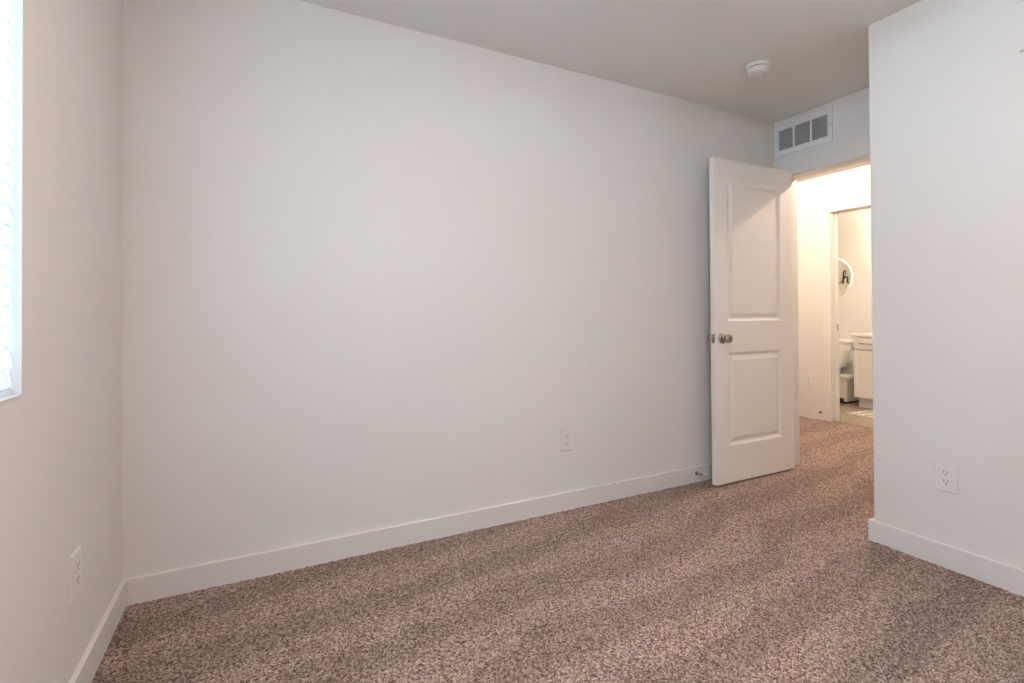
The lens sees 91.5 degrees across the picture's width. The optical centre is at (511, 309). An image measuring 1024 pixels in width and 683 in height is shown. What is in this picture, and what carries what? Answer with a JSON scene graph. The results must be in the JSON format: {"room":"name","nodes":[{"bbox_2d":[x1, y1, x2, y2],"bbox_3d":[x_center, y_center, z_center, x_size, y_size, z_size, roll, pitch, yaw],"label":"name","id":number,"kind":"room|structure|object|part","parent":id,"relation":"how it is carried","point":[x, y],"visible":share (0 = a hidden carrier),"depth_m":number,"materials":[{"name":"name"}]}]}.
{"room":"empty bedroom","nodes":[
{"label":"empty bedroom","id":0,"kind":"room"},
{"bbox_2d":[0,0,122,682],"bbox_3d":[-0.771,-0.136,0.354,0.140,2.560,3.567,0,-1,-27],"label":"wall","id":1,"kind":"structure","parent":0,"point":[61,439],"depth_m":1.29,"materials":[{"name":"white paint"}]},
{"bbox_2d":[0,0,11,397],"bbox_3d":[-0.644,-0.436,0.205,0.056,1.215,1.932,0,-1,-27],"label":"window blind","id":2,"kind":"object","parent":1,"relation":"attached to","point":[5,390],"visible":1,"depth_m":1.05,"materials":[{"name":"white plastic"}]},
{"bbox_3d":[-0.641,0.164,0.200,0.024,0.014,1.932,0,-1,-27],"label":"rail","id":3,"kind":"part","parent":2,"relation":"part of","materials":[{"name":"white plastic"}]},
{"bbox_2d":[0,394,21,402],"bbox_3d":[-0.684,-0.436,0.185,0.142,1.224,1.940,0,-1,-27],"label":"window sill","id":4,"kind":"structure","parent":1,"relation":"in","point":[12,396],"depth_m":1.03,"materials":[{"name":"white paint"}]},
{"bbox_2d":[69,545,80,602],"bbox_3d":[-1.210,0.732,1.385,0.009,0.123,0.080,0,-1,-27],"label":"wall outlet","id":5,"kind":"object","parent":1,"relation":"attached to","point":[75,558],"visible":1,"depth_m":1.37,"materials":[{"name":"white plastic"}]},
{"bbox_2d":[75,573,79,586],"bbox_3d":[-1.207,0.751,1.386,0.003,0.028,0.034,0,-1,-27],"label":"receptacle","id":6,"kind":"object","parent":5,"relation":"attached to","point":[77,575],"depth_m":1.38,"materials":[{"name":"grey plastic"}]},
{"bbox_2d":[75,559,79,572],"bbox_3d":[-1.208,0.713,1.386,0.003,0.028,0.034,0,-1,-27],"label":"receptacle","id":7,"kind":"object","parent":5,"relation":"attached to","point":[77,561],"depth_m":1.38,"materials":[{"name":"grey plastic"}]},
{"bbox_2d":[68,578,126,682],"bbox_3d":[-0.695,1.042,0.379,0.017,0.109,3.327,0,-1,-27],"label":"baseboard","id":8,"kind":"structure","parent":1,"relation":"attached to","point":[85,671],"depth_m":1.56,"materials":[{"name":"white paint"}]},
{"bbox_2d":[122,0,773,578],"bbox_3d":[0.185,-0.119,2.772,3.754,2.560,0.120,0,-1,-27],"label":"wall","id":9,"kind":"structure","parent":0,"point":[374,272],"depth_m":2.31,"materials":[{"name":"white paint"}]},
{"bbox_2d":[126,463,711,605],"bbox_3d":[0.230,1.058,2.704,3.737,0.109,0.017,0,-1,-27],"label":"baseboard","id":10,"kind":"structure","parent":9,"relation":"attached to","point":[158,585],"depth_m":2.27,"materials":[{"name":"white paint"}]},
{"bbox_2d":[560,428,572,451],"bbox_3d":[0.300,0.717,2.749,0.080,0.123,0.009,0,-1,-27],"label":"wall outlet","id":11,"kind":"object","parent":9,"relation":"attached to","point":[566,435],"visible":1,"depth_m":2.75,"materials":[{"name":"white plastic"}]},
{"bbox_2d":[695,471,706,475],"bbox_3d":[1.192,1.038,3.139,0.026,0.033,0.079,0,-1,-27],"label":"door stop","id":12,"kind":"object","parent":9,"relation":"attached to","point":[696,472],"visible":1,"depth_m":3.13,"materials":[{"name":"silver metal"}]},
{"bbox_2d":[299,0,920,181],"bbox_3d":[1.984,-1.408,2.875,7.337,0.120,5.540,0,-1,-27],"label":"ceiling","id":13,"kind":"structure","parent":0,"point":[696,51],"depth_m":2.46,"materials":[{"name":"white paint"}]},
{"bbox_2d":[745,60,771,77],"bbox_3d":[1.359,-1.320,2.751,0.133,0.052,0.133,0,-1,-27],"label":"smoke detector","id":14,"kind":"object","parent":13,"relation":"attached to","point":[756,69],"visible":1,"depth_m":2.71,"materials":[{"name":"white plastic"}]},
{"bbox_2d":[732,400,872,535],"bbox_3d":[1.998,1.175,2.851,7.337,0.154,5.540,0,-1,-27],"label":"floor","id":15,"kind":"structure","parent":0,"point":[851,407],"depth_m":5.14,"materials":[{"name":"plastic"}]},
{"bbox_2d":[91,416,1023,682],"bbox_3d":[1.352,1.092,2.457,5.547,0.007,5.180,0,-1,-27],"label":"carpet","id":16,"kind":"object","parent":15,"relation":"on","point":[703,581],"visible":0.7,"depth_m":1.82,"materials":[{"name":"brown carpet"}]},
{"bbox_2d":[839,339,852,373],"bbox_3d":[3.848,0.745,6.243,0.703,0.748,0.464,0,-1,-27],"label":"toilet","id":17,"kind":"object","parent":15,"relation":"on","point":[844,344],"visible":0.14,"depth_m":6.17,"materials":[{"name":"white ceramic"}]},
{"bbox_3d":[4.066,0.576,6.356,0.190,0.315,0.430,0,-1,-27],"label":"tank","id":18,"kind":"part","parent":17,"relation":"part of","materials":[{"name":"white ceramic"}]},
{"bbox_3d":[4.066,0.395,6.357,0.210,0.048,0.464,0,-1,-27],"label":"tank lid","id":19,"kind":"part","parent":17,"relation":"part of","materials":[{"name":"white ceramic"}]},
{"bbox_2d":[839,374,858,403],"bbox_3d":[4.023,0.955,6.018,0.282,0.322,0.173,0,-1,-27],"label":"bin","id":20,"kind":"object","parent":15,"relation":"on","point":[846,380],"visible":0.56,"depth_m":5.93,"materials":[{"name":"white plastic"}]},
{"bbox_3d":[4.034,0.815,6.025,0.256,0.041,0.173,0,-1,-27],"label":"lid","id":21,"kind":"part","parent":20,"relation":"part of","materials":[{"name":"white plastic"}]},
{"bbox_2d":[846,409,872,417],"bbox_3d":[3.896,1.103,5.134,0.440,0.012,0.620,0,-1,-23],"label":"bath rug","id":22,"kind":"object","parent":15,"relation":"on","point":[865,413],"visible":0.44,"depth_m":5.28,"materials":[{"name":"beige fabric"}]},
{"bbox_2d":[851,333,872,408],"bbox_3d":[4.335,0.649,5.399,0.584,0.920,0.942,0,-1,-27],"label":"bathroom vanity","id":23,"kind":"object","parent":15,"relation":"on","point":[863,365],"visible":0.19,"depth_m":5.61,"materials":[{"name":"white paint"}]},
{"bbox_2d":[851,333,871,336],"bbox_3d":[4.340,0.284,5.406,0.569,0.033,0.942,0,-1,-27],"label":"countertop","id":24,"kind":"structure","parent":23,"relation":"on","point":[853,334],"depth_m":5.62,"materials":[{"name":"white stone"}]},
{"bbox_3d":[4.012,0.380,5.492,0.027,0.134,0.454,0,-1,-27],"label":"drawer","id":25,"kind":"part","parent":23,"relation":"part of","materials":[{"name":"white paint"}]},
{"bbox_3d":[4.011,0.725,5.487,0.020,0.532,0.454,0,-1,-27],"label":"door","id":26,"kind":"part","parent":23,"relation":"part of","materials":[{"name":"white paint"}]},
{"bbox_2d":[774,87,869,161],"bbox_3d":[2.019,-0.123,3.438,0.120,2.560,4.300,0,-1,-27],"label":"wall","id":27,"kind":"structure","parent":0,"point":[851,118],"depth_m":3.13,"materials":[{"name":"white paint"}]},
{"bbox_2d":[774,102,832,157],"bbox_3d":[1.971,-1.212,3.388,0.010,0.247,0.403,0,-1,-27],"label":"return air grille","id":28,"kind":"object","parent":27,"relation":"attached to","point":[815,127],"visible":1,"depth_m":3.37,"materials":[{"name":"white metal"}]},
{"bbox_2d":[797,165,869,409],"bbox_3d":[3.564,-0.124,4.223,0.120,2.560,4.300,0,-1,-27],"label":"wall","id":29,"kind":"structure","parent":0,"point":[852,183],"depth_m":5.07,"materials":[{"name":"white paint"}]},
{"bbox_2d":[805,374,812,386],"bbox_3d":[3.043,0.729,5.109,0.009,0.123,0.080,0,-1,-27],"label":"wall outlet","id":30,"kind":"object","parent":29,"relation":"attached to","point":[808,378],"visible":1,"depth_m":5.11,"materials":[{"name":"white plastic"}]},
{"bbox_2d":[799,407,821,419],"bbox_3d":[2.848,1.069,5.485,0.017,0.109,1.135,0,-1,-27],"label":"baseboard","id":31,"kind":"structure","parent":29,"relation":"attached to","point":[804,412],"depth_m":5.08,"materials":[{"name":"white paint"}]},
{"bbox_2d":[820,195,872,428],"bbox_3d":[3.372,0.029,4.586,0.138,2.167,0.965,0,-1,-27],"label":"trim","id":32,"kind":"structure","parent":29,"relation":"attached to","point":[829,212],"depth_m":4.93,"materials":[{"name":"white paint"}]},
{"bbox_3d":[3.120,0.079,4.948,0.016,2.077,0.090,0,-1,-27],"label":"casing","id":33,"kind":"part","parent":32,"relation":"part of","materials":[{"name":"white paint"}]},
{"bbox_3d":[3.312,-1.010,4.568,0.016,0.090,0.965,0,-1,-27],"label":"head casing","id":34,"kind":"part","parent":32,"relation":"part of","materials":[{"name":"white paint"}]},
{"bbox_2d":[838,208,871,374],"bbox_3d":[4.593,-0.116,5.709,0.120,2.560,2.820,0,-1,-27],"label":"wall","id":35,"kind":"structure","parent":0,"point":[854,227],"depth_m":6.20,"materials":[{"name":"white paint"}]},
{"bbox_2d":[838,259,852,295],"bbox_3d":[4.138,-0.413,6.445,0.024,0.504,0.504,0,-1,-27],"label":"round sign","id":36,"kind":"object","parent":35,"relation":"attached to","point":[845,273],"visible":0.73,"depth_m":6.31,"materials":[{"name":"white"}]},
{"bbox_2d":[868,0,1023,569],"bbox_3d":[2.547,-0.144,1.482,0.710,2.560,2.334,0,-1,-27],"label":"wall","id":37,"kind":"structure","parent":0,"point":[946,77],"depth_m":2.08,"materials":[{"name":"white paint"}]},
{"bbox_2d":[773,134,869,464],"bbox_3d":[2.158,0.023,3.165,0.152,2.165,0.981,0,-1,-27],"label":"door frame","id":38,"kind":"structure","parent":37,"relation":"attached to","point":[853,151],"depth_m":3.42,"materials":[{"name":"white paint"}]},
{"bbox_2d":[708,157,794,485],"bbox_3d":[1.586,0.069,3.268,0.780,2.034,0.163,0,-1,-27],"label":"door","id":39,"kind":"structure","parent":38,"relation":"attached to","point":[751,336],"depth_m":3.23,"materials":[{"name":"white paint"}]},
{"bbox_3d":[1.245,0.179,3.093,0.013,0.057,0.025,0,-1,-27],"label":"latch plate","id":40,"kind":"part","parent":39,"relation":"part of","materials":[{"name":"silver metal"}]},
{"bbox_3d":[1.325,0.179,3.078,0.066,0.066,0.064,0,-1,-27],"label":"knob","id":41,"kind":"part","parent":39,"relation":"part of","materials":[{"name":"silver metal"}]},
{"bbox_3d":[2.017,0.088,3.593,0.016,2.045,0.090,0,-1,-27],"label":"casing","id":42,"kind":"part","parent":38,"relation":"part of","materials":[{"name":"white paint"}]},
{"bbox_3d":[2.094,-0.999,3.140,0.016,0.120,0.972,0,-1,-27],"label":"head casing","id":43,"kind":"part","parent":38,"relation":"part of","materials":[{"name":"white paint"}]},
{"bbox_2d":[868,519,1023,596],"bbox_3d":[2.221,1.034,1.322,0.017,0.109,2.334,0,-1,-27],"label":"baseboard","id":44,"kind":"structure","parent":37,"relation":"attached to","point":[1007,577],"depth_m":2.08,"materials":[{"name":"white paint"}]},
{"bbox_2d":[935,460,958,494],"bbox_3d":[1.830,0.706,2.101,0.009,0.123,0.080,0,-1,-27],"label":"wall outlet","id":45,"kind":"object","parent":37,"relation":"attached to","point":[946,474],"visible":1,"depth_m":2.10,"materials":[{"name":"white plastic"}]},
{"bbox_2d":[941,478,950,485],"bbox_3d":[1.828,0.725,2.099,0.003,0.028,0.034,0,-1,-27],"label":"receptacle","id":46,"kind":"object","parent":45,"relation":"attached to","point":[944,481],"depth_m":2.10,"materials":[{"name":"grey plastic"}]},
{"bbox_2d":[941,469,950,476],"bbox_3d":[1.828,0.686,2.100,0.003,0.028,0.034,0,-1,-27],"label":"receptacle","id":47,"kind":"object","parent":45,"relation":"attached to","point":[944,472],"depth_m":2.10,"materials":[{"name":"grey plastic"}]}
]}

